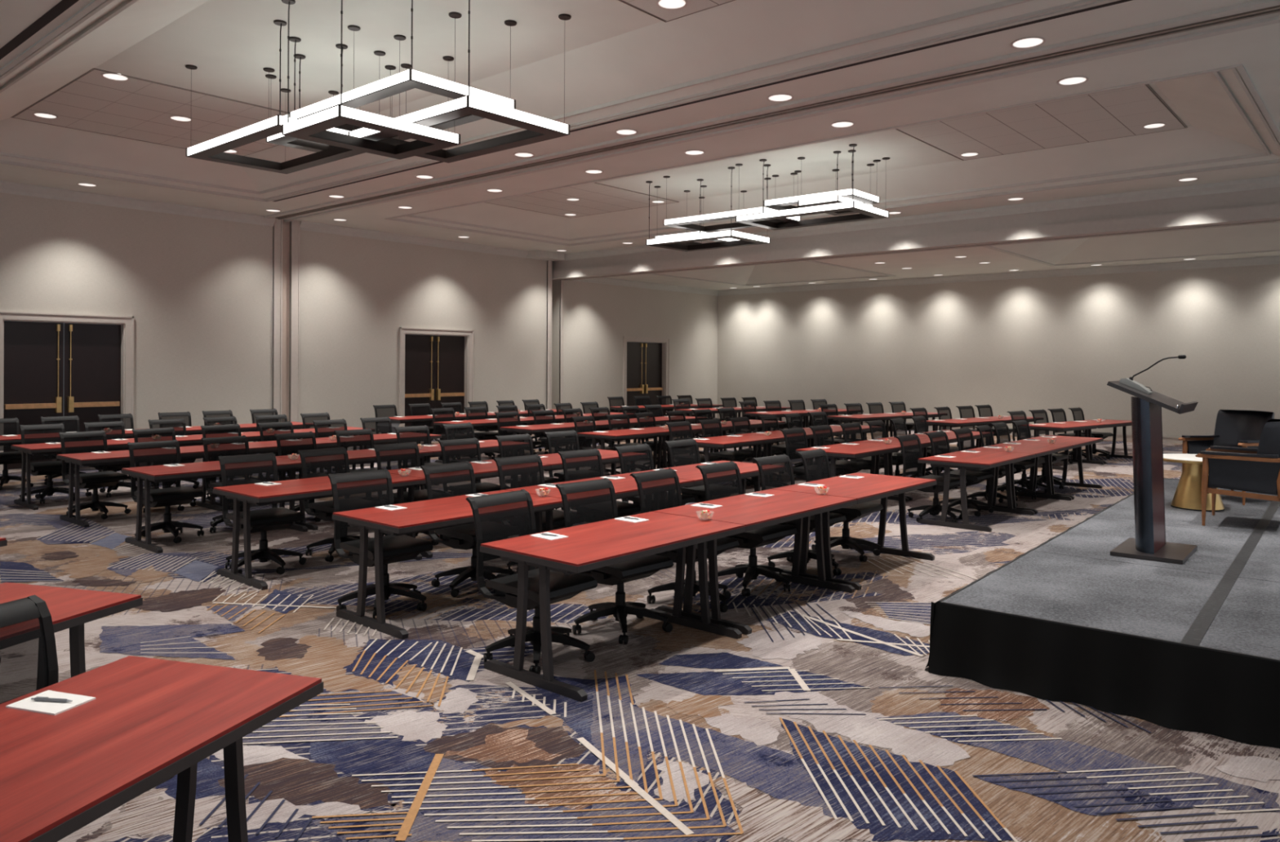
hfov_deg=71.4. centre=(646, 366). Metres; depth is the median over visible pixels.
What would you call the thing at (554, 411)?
table
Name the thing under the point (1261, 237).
ceiling
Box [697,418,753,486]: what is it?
chair
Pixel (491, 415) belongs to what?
table
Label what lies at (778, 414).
table
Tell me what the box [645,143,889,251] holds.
chandelier
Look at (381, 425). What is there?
chair
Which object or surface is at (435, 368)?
door
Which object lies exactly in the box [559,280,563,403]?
trim
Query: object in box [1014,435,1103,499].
table
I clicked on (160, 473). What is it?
table
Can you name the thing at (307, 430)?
table
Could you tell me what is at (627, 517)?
ballpoint pen
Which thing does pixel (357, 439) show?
chair
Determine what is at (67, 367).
door
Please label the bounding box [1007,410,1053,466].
chair
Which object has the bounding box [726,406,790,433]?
table
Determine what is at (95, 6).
trim
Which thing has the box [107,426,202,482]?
table
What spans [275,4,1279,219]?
trim
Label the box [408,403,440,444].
chair
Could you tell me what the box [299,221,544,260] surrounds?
trim
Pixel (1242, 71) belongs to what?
trim
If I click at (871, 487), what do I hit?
table
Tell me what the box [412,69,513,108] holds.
diffuser
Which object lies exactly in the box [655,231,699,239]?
diffuser
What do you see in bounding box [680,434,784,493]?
table
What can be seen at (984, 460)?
table
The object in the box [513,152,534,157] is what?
recessed light
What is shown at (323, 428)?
chair
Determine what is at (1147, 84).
trim
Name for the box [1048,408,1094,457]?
chair
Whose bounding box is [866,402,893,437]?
chair
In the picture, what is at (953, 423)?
table
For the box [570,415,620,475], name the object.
chair
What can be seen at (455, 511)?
table
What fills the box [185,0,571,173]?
chandelier
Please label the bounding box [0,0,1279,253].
ceiling
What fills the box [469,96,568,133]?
diffuser
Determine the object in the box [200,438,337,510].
table
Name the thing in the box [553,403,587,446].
chair
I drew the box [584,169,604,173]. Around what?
recessed light
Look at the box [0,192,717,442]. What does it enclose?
wall
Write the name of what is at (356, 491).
chair
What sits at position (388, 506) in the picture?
ballpoint pen
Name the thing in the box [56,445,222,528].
table
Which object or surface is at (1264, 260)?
trim
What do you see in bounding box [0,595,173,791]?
chair
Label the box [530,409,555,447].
chair
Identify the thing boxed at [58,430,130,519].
chair
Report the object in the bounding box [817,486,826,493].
candies
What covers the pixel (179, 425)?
chair
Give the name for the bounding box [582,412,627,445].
table
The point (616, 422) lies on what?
chair
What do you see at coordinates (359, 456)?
table
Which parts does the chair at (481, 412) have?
frame, seat, frame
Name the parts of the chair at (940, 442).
frame, frame, seat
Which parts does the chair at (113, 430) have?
frame, seat, frame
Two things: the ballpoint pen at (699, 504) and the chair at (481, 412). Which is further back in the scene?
the chair at (481, 412)
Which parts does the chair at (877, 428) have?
frame, frame, seat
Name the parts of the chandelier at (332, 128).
frame, power cord, power cord, power cord, power cord, frame, power cord, frame, frame, power cord, frame, power cord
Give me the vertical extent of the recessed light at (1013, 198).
0.017 m
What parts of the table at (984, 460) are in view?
leg, under frame, leg, leg, leg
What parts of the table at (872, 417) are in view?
leg, under frame, leg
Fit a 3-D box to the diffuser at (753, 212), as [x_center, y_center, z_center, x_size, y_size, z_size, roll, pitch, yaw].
[1.095,-2.497,14.880,2.025,0.086,0.045,0,0,41]
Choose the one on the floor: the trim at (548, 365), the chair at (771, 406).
the chair at (771, 406)
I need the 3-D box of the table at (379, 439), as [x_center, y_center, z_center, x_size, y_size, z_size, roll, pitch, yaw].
[-3.751,1.351,12.510,0.790,0.720,1.525,0,0,41]
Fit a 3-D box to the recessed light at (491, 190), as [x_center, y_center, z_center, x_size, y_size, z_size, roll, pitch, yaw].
[-2.498,-2.888,14.644,0.290,0.017,0.290,0,0,41]
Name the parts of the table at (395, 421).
panel, under frame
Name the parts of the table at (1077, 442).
leg, leg, leg, leg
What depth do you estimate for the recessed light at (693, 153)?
11.98 m
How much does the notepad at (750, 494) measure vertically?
0.006 m
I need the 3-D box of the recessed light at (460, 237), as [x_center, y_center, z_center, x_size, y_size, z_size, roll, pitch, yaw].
[-4.118,-2.905,20.043,0.290,0.017,0.290,0,0,41]
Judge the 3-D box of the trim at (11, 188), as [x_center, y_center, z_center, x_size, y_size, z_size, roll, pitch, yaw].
[-12.364,-2.846,11.601,0.100,0.170,15.550,0,0,41]
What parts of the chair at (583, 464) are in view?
frame, frame, seat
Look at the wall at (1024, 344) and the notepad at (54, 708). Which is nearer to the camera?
the notepad at (54, 708)
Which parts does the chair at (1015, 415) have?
frame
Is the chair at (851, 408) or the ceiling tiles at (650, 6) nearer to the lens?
the ceiling tiles at (650, 6)
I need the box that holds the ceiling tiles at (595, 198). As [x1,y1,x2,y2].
[486,182,678,217]
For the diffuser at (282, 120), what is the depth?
8.64 m
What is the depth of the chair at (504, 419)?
14.89 m
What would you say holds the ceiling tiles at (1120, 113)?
attached to the ceiling at (615, 50)
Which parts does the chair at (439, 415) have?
frame, frame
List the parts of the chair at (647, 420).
frame, frame, seat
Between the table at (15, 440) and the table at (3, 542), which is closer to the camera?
the table at (3, 542)
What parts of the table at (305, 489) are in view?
leg, leg, under frame, leg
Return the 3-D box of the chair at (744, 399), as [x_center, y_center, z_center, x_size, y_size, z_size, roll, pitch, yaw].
[2.751,1.254,22.113,0.615,0.944,0.735,0,0,-42]
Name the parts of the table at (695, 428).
leg, leg, under frame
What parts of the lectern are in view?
plate, column panel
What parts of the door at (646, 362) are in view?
latch rod, latch rod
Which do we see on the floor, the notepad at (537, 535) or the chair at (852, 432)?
the chair at (852, 432)
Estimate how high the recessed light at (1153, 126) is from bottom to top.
0.017 m
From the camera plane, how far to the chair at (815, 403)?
21.11 m
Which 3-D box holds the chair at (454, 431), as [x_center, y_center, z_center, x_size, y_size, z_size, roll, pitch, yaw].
[-2.320,1.246,11.805,0.743,0.944,0.637,0,0,39]
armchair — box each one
[1178,409,1274,505]
[1195,418,1279,525]
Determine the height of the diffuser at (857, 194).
0.086 m
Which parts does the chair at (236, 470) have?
frame, seat, frame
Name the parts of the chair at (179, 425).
frame, frame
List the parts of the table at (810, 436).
leg, leg, leg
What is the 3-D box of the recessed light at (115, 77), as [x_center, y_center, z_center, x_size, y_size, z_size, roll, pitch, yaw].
[-6.087,-3.318,10.212,0.290,0.017,0.290,0,0,41]
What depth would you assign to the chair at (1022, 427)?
13.01 m
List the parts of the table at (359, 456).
leg, under frame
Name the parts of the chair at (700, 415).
frame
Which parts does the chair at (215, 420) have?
frame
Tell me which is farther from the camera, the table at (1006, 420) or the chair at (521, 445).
the table at (1006, 420)
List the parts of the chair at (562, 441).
frame, frame, seat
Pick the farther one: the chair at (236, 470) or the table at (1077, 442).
the table at (1077, 442)
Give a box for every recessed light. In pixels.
[31,112,58,119]
[76,182,97,186]
[100,72,129,81]
[168,115,192,122]
[222,149,238,153]
[264,209,281,212]
[327,195,345,198]
[332,218,347,221]
[397,206,413,208]
[414,174,434,179]
[457,235,470,238]
[485,188,503,192]
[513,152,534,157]
[564,213,577,216]
[565,198,580,200]
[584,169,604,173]
[614,128,638,135]
[650,200,665,203]
[655,0,688,9]
[683,150,705,155]
[766,93,794,102]
[830,121,854,128]
[888,211,902,214]
[953,256,967,257]
[960,152,979,156]
[1006,197,1024,200]
[1009,36,1045,48]
[1056,76,1088,85]
[1142,123,1166,128]
[1177,177,1199,182]
[1182,258,1197,260]
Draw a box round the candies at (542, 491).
[538,488,548,495]
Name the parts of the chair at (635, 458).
frame, frame, seat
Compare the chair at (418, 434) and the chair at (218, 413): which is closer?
the chair at (418, 434)
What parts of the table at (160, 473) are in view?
leg, leg, under frame, leg, leg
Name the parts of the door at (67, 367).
latch rod, latch rod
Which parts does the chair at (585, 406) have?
frame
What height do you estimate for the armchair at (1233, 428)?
0.905 m
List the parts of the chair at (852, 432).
frame, frame, seat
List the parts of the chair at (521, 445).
frame, frame, seat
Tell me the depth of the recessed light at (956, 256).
19.62 m
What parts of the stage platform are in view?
deck panel, edge trim, deck panel, deck panel, deck panel, deck panel, deck panel, deck panel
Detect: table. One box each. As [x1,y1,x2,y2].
[0,435,102,471]
[0,537,7,546]
[0,582,142,677]
[0,656,323,841]
[10,438,157,510]
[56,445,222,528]
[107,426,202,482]
[121,457,307,553]
[150,431,260,489]
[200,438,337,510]
[213,473,426,590]
[239,422,302,432]
[258,426,364,481]
[275,449,433,530]
[317,433,441,462]
[332,489,563,639]
[387,459,551,558]
[388,415,466,444]
[418,440,499,489]
[433,418,528,463]
[454,413,525,421]
[480,511,745,702]
[499,422,599,448]
[504,473,693,574]
[518,409,557,417]
[520,415,564,426]
[540,449,640,515]
[571,419,657,448]
[577,427,670,472]
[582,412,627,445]
[609,405,674,426]
[629,416,703,460]
[630,460,759,494]
[645,423,733,469]
[653,488,857,635]
[660,404,722,425]
[675,408,742,433]
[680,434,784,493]
[713,419,785,452]
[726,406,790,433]
[744,410,811,447]
[745,429,837,481]
[772,472,937,591]
[795,441,908,502]
[797,408,863,439]
[803,424,880,476]
[826,413,905,439]
[856,435,955,500]
[878,412,938,437]
[909,430,993,488]
[917,449,1035,532]
[926,417,1003,448]
[966,415,1033,447]
[970,441,1073,514]
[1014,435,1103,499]
[1029,422,1105,470]
[1067,419,1133,464]
[1163,453,1225,511]
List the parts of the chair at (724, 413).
frame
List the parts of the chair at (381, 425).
frame, frame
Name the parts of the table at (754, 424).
leg, under frame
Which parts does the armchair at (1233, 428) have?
leg, arm rail, panel, backrest, leg, arm rail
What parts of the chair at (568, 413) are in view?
frame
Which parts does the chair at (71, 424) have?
frame, frame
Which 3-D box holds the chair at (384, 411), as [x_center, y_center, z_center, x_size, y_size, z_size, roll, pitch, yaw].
[-4.861,1.225,17.067,0.702,0.944,0.645,0,0,40]
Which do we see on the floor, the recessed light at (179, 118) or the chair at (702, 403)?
the chair at (702, 403)
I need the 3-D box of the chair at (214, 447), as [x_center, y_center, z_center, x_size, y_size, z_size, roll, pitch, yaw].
[-4.360,1.240,9.448,0.740,0.944,0.636,0,0,40]
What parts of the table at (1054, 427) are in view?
leg, leg, under frame, leg, leg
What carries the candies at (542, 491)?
in the candy bowl
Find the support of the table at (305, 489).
on the floor
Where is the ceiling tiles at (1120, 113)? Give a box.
[897,84,1186,159]
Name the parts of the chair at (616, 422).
frame, frame, seat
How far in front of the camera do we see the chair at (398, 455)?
8.89 m
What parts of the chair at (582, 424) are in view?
frame, frame, seat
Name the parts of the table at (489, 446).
leg, under frame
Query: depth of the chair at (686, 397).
23.57 m
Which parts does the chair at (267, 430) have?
frame, frame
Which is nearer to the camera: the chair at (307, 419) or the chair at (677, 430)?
the chair at (677, 430)
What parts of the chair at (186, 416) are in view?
frame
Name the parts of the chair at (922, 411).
frame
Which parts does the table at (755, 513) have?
leg, leg, leg, leg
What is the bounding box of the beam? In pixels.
[551,186,1279,280]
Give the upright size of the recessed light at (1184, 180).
0.017 m
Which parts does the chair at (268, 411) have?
frame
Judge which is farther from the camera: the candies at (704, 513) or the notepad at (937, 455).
the notepad at (937, 455)
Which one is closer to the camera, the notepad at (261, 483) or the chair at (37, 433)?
the notepad at (261, 483)
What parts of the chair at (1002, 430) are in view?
frame, frame, seat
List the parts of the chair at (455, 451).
frame, frame, seat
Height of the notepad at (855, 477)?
0.006 m
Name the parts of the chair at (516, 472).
frame, frame, seat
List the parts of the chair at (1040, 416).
frame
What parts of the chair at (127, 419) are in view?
frame, frame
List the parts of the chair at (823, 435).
frame, frame, seat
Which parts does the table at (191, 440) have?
under frame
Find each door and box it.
[0,311,133,471]
[399,327,474,435]
[622,336,669,413]
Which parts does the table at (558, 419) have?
under frame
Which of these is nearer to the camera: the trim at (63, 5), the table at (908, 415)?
the trim at (63, 5)
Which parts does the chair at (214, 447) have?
frame, seat, frame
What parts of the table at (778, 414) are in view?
leg, under frame, leg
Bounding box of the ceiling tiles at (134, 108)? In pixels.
[13,68,287,155]
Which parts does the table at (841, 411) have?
leg, leg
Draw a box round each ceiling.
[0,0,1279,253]
[607,222,1279,290]
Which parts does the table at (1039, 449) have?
leg, leg, leg, leg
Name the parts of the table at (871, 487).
leg, leg, leg, leg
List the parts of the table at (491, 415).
under frame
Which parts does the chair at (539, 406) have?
frame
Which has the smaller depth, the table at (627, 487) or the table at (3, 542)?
the table at (3, 542)
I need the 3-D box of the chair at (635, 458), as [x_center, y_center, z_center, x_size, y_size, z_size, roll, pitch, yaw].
[0.078,1.263,8.704,0.711,0.944,0.629,0,0,41]
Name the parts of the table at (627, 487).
leg, under frame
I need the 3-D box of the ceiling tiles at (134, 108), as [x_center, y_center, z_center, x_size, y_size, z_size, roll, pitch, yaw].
[-6.357,-3.327,12.097,3.060,0.012,3.010,0,0,41]
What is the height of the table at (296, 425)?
0.720 m
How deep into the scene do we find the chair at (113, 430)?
11.91 m
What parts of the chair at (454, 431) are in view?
frame, frame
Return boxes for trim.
[0,0,79,59]
[0,0,1119,202]
[0,180,275,226]
[11,67,287,155]
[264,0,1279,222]
[272,218,282,414]
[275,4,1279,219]
[281,220,289,422]
[289,220,299,422]
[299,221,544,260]
[384,63,1279,246]
[485,182,679,217]
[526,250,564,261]
[546,260,551,409]
[557,175,1279,261]
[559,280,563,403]
[560,219,1279,280]
[571,277,718,296]
[617,0,735,22]
[650,245,1279,286]
[717,255,1279,296]
[895,84,1187,160]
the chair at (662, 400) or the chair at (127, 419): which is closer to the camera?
the chair at (127, 419)
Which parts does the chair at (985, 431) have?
frame, frame, seat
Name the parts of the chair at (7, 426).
seat, frame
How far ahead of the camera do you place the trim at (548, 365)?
23.15 m
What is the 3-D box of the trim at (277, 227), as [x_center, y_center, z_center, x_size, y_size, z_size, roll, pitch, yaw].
[-7.287,-0.616,17.596,0.045,4.600,0.170,0,0,41]
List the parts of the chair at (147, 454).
frame, seat, frame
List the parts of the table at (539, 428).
under frame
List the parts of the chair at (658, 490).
frame, frame, seat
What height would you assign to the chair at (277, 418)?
0.944 m
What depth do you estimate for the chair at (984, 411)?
18.52 m
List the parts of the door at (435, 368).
latch rod, latch rod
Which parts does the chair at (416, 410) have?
frame, frame, seat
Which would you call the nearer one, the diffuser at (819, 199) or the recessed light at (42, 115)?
the recessed light at (42, 115)
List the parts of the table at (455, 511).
leg, leg, under frame, leg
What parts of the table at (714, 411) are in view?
under frame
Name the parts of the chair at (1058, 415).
frame, seat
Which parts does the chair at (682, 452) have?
frame, seat, frame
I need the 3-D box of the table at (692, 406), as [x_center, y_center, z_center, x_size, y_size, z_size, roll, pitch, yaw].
[1.140,1.357,22.807,1.525,0.720,0.790,0,0,-38]
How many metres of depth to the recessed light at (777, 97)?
9.49 m
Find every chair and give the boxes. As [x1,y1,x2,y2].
[0,417,33,490]
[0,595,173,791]
[18,423,75,503]
[40,415,87,484]
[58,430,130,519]
[84,421,137,497]
[97,413,133,479]
[127,440,204,543]
[132,426,196,512]
[147,418,202,488]
[157,411,203,446]
[200,424,241,501]
[201,435,249,533]
[202,409,232,426]
[203,416,255,454]
[217,452,306,574]
[249,408,277,442]
[254,414,287,475]
[257,421,293,475]
[274,431,320,522]
[297,447,369,562]
[300,412,330,429]
[312,418,346,438]
[328,468,433,618]
[333,428,377,472]
[360,417,391,444]
[373,404,397,444]
[373,441,442,546]
[394,425,442,489]
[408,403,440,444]
[420,461,514,597]
[430,407,455,460]
[438,437,500,493]
[440,402,462,421]
[441,422,491,483]
[463,406,499,459]
[466,489,597,675]
[467,401,497,431]
[493,454,564,570]
[494,411,541,448]
[494,433,564,484]
[496,400,528,426]
[496,404,537,454]
[521,399,557,440]
[524,404,548,454]
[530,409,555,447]
[543,430,609,511]
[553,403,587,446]
[555,478,673,644]
[557,448,640,518]
[560,408,599,447]
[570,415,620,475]
[580,401,615,447]
[588,407,613,447]
[604,413,654,474]
[607,396,624,413]
[613,444,695,506]
[620,405,639,428]
[630,468,739,613]
[633,395,650,413]
[633,412,667,468]
[643,404,666,454]
[656,395,672,416]
[662,438,706,502]
[665,410,695,439]
[665,421,722,463]
[671,399,702,436]
[676,395,694,417]
[692,408,718,452]
[695,398,719,436]
[695,461,797,596]
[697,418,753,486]
[715,407,750,461]
[720,397,737,433]
[728,416,781,480]
[738,401,773,444]
[741,396,760,433]
[751,454,846,575]
[757,414,797,468]
[763,400,787,444]
[778,427,844,480]
[782,413,814,466]
[787,400,809,427]
[795,448,883,562]
[807,411,844,462]
[807,424,870,475]
[810,399,844,439]
[818,404,842,439]
[837,422,897,473]
[844,403,871,440]
[864,419,907,477]
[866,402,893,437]
[887,417,932,478]
[888,401,914,435]
[893,434,967,523]
[909,415,958,473]
[910,407,928,434]
[923,431,994,516]
[933,406,958,452]
[949,427,1017,506]
[955,405,995,446]
[973,425,1036,501]
[974,404,1013,444]
[988,422,1047,493]
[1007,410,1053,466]
[1009,420,1068,488]
[1028,409,1072,464]
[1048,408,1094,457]
[1067,407,1113,458]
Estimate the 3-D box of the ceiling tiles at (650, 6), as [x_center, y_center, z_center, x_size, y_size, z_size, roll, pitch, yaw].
[0.368,-3.284,6.345,3.060,0.012,3.010,0,0,41]
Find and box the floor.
[0,424,1279,841]
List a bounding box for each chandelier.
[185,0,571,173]
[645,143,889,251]
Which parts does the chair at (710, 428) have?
frame, frame, seat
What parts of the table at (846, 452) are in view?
leg, under frame, leg, leg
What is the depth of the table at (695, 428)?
14.35 m
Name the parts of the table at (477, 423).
under frame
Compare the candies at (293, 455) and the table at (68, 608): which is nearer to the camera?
the table at (68, 608)
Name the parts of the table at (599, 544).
leg, under frame, leg, leg, leg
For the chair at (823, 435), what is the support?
on the floor
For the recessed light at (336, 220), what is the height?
0.017 m
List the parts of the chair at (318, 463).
frame, seat, frame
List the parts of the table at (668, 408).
under frame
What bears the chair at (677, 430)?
on the floor
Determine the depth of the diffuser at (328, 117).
7.74 m
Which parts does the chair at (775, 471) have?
frame, frame, seat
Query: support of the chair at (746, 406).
on the floor
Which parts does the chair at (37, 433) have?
frame, seat, frame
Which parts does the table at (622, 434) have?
leg, leg, under frame, leg, leg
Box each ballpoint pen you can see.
[31,697,72,702]
[383,505,398,507]
[539,533,559,536]
[622,516,640,519]
[698,503,715,506]
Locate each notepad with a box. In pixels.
[5,690,95,715]
[91,451,111,453]
[163,463,185,466]
[254,481,281,486]
[374,505,407,511]
[408,466,422,471]
[465,493,484,497]
[470,461,491,463]
[529,532,568,540]
[537,484,555,488]
[600,475,625,479]
[613,516,648,523]
[690,502,722,508]
[744,493,773,497]
[797,483,825,487]
[838,475,864,479]
[934,455,955,457]
[960,450,980,453]
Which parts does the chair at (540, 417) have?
frame, seat, frame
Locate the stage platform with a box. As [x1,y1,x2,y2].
[924,478,1279,748]
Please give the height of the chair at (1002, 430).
0.944 m
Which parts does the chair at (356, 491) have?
frame, seat, frame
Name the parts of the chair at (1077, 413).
frame, seat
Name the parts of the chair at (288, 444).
frame, seat, frame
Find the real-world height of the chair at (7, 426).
0.944 m
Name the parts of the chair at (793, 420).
frame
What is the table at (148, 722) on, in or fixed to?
on the floor
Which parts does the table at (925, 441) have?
leg, leg, leg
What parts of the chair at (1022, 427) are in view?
frame, frame, seat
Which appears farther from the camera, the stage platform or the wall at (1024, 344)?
the wall at (1024, 344)
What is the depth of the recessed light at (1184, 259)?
19.76 m
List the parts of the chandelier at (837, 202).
power cord, frame, frame, frame, frame, frame, frame, power cord, power cord, power cord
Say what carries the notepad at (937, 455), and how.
on the table at (984, 460)
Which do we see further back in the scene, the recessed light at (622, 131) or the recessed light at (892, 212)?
the recessed light at (892, 212)
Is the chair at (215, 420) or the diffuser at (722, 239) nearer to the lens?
the chair at (215, 420)
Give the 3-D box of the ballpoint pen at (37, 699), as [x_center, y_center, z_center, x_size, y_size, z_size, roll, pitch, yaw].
[-1.791,1.005,2.685,0.134,0.012,0.010,0,0,7]
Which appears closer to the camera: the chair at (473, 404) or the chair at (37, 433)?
the chair at (37, 433)
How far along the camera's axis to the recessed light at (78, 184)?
14.34 m
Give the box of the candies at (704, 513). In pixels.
[700,510,711,519]
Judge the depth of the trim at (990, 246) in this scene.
20.65 m
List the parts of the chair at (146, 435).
frame, frame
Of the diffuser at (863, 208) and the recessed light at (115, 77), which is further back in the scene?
the diffuser at (863, 208)
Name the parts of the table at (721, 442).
leg, under frame, leg, leg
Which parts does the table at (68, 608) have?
leg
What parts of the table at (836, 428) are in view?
leg, under frame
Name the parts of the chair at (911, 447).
frame, frame, seat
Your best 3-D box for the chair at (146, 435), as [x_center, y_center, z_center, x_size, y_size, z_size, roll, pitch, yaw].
[-5.770,1.231,10.707,0.615,0.944,0.766,0,0,-43]
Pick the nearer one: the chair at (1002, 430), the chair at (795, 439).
the chair at (795, 439)
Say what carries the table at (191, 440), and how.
on the floor
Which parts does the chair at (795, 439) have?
frame, frame, seat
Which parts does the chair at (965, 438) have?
frame, frame, seat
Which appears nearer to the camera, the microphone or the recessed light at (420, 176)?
the microphone
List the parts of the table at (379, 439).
under frame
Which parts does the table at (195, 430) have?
under frame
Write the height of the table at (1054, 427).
0.720 m
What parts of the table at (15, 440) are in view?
under frame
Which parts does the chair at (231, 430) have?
frame, frame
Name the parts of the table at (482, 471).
leg, under frame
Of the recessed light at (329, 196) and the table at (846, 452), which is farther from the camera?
the recessed light at (329, 196)
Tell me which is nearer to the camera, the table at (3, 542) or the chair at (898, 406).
the table at (3, 542)
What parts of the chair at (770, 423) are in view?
frame, frame, seat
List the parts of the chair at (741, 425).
frame, frame, seat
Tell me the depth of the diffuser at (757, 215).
13.91 m
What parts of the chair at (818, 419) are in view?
frame, seat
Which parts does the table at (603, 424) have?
under frame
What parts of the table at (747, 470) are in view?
under frame, leg, leg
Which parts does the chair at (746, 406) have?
frame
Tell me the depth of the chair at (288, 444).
10.20 m
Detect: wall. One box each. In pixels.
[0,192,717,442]
[717,264,1279,437]
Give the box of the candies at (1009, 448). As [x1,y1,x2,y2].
[1004,446,1011,451]
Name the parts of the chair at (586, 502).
frame, frame, seat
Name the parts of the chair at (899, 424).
frame, frame, seat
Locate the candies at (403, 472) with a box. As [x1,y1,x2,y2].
[400,468,408,475]
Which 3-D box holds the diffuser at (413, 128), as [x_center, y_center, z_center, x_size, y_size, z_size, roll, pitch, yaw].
[-2.179,-2.133,7.919,0.045,0.086,1.208,0,0,41]
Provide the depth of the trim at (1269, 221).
16.45 m
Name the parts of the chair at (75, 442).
frame, seat, frame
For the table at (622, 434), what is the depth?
13.41 m
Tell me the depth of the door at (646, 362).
26.26 m
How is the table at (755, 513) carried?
on the floor
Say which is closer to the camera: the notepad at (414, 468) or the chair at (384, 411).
the notepad at (414, 468)
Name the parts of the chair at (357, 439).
frame, seat, frame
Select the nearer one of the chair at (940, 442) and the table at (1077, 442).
the chair at (940, 442)
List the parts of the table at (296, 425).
under frame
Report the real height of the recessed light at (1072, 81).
0.017 m
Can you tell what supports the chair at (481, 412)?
on the floor
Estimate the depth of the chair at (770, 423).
14.21 m
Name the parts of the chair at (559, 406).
frame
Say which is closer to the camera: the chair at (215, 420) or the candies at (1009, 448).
the candies at (1009, 448)
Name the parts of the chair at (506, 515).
frame, frame, seat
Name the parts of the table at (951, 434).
leg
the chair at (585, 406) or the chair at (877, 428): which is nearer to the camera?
the chair at (877, 428)
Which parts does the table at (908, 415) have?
leg, under frame, leg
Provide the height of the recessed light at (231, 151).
0.017 m
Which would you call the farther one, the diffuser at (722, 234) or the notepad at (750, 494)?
the diffuser at (722, 234)
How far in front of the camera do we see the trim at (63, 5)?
7.57 m
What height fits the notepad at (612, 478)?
0.006 m
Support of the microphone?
on the lectern
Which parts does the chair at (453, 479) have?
frame, seat, frame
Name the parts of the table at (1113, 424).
leg, leg, leg, under frame, leg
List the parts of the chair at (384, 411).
frame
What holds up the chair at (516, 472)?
on the floor
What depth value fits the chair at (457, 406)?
18.49 m
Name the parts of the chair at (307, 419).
frame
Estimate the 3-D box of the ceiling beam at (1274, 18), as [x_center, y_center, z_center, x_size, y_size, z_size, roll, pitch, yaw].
[0.854,-2.896,10.593,22.500,0.135,0.560,0,0,41]
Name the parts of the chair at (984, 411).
frame, seat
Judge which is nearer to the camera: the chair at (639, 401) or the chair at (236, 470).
the chair at (236, 470)
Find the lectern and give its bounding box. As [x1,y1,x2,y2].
[1106,381,1198,564]
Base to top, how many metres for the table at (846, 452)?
0.720 m
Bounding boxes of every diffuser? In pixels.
[187,115,276,155]
[267,133,284,141]
[279,115,348,134]
[283,106,337,133]
[290,70,408,119]
[341,105,457,143]
[349,96,466,137]
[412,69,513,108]
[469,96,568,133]
[647,230,730,244]
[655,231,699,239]
[664,207,762,225]
[701,231,737,241]
[732,230,768,242]
[737,201,853,221]
[764,188,852,205]
[764,207,799,221]
[799,195,836,205]
[838,195,872,206]
[853,188,879,202]
[853,201,888,217]
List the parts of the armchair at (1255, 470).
leg, leg, arm rail, arm rail, seat, under frame, panel, backrest, leg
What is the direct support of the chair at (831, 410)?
on the floor
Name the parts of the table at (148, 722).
leg, leg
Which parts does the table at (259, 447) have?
leg, under frame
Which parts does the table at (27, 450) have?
leg, leg, under frame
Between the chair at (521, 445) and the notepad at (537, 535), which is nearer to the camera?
the notepad at (537, 535)
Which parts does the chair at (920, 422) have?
frame, seat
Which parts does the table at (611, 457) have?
under frame, leg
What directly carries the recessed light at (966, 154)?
attached to the ceiling tiles at (1120, 113)
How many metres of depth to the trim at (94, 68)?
11.02 m
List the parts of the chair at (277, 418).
frame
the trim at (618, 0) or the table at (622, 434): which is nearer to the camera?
the trim at (618, 0)
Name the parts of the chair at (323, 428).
frame, frame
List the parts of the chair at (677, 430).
frame, frame, seat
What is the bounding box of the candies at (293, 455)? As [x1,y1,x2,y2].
[288,453,297,458]
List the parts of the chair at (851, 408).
frame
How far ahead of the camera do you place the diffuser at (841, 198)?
13.84 m
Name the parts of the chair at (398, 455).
frame, seat, frame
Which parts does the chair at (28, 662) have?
frame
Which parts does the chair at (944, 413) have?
frame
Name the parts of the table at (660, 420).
under frame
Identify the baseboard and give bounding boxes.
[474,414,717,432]
[717,414,1182,444]
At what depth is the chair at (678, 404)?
20.91 m
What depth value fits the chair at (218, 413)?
14.89 m
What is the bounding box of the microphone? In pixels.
[1119,355,1186,394]
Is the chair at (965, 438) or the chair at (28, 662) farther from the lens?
the chair at (965, 438)
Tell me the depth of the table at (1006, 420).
17.58 m
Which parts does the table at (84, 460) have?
leg, leg, under frame, leg, leg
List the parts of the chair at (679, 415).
frame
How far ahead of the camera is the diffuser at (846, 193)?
14.09 m
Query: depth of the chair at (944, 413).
17.54 m
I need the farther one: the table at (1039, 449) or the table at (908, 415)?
the table at (908, 415)
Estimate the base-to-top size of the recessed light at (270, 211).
0.017 m
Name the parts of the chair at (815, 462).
frame, frame, seat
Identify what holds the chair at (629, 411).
on the floor
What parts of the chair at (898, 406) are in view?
seat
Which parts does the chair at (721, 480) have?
frame, frame, seat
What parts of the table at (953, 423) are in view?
leg, under frame, leg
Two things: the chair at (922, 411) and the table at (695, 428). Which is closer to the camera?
the table at (695, 428)
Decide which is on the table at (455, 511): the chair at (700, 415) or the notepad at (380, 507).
the notepad at (380, 507)
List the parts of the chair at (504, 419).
frame, frame, seat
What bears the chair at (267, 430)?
on the floor
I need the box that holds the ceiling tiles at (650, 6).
[621,0,731,21]
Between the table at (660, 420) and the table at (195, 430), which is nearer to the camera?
the table at (195, 430)
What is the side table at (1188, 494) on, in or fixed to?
on the stage platform
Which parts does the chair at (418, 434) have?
frame, frame, seat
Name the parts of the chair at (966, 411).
frame, seat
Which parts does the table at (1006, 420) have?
leg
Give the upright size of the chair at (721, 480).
0.944 m

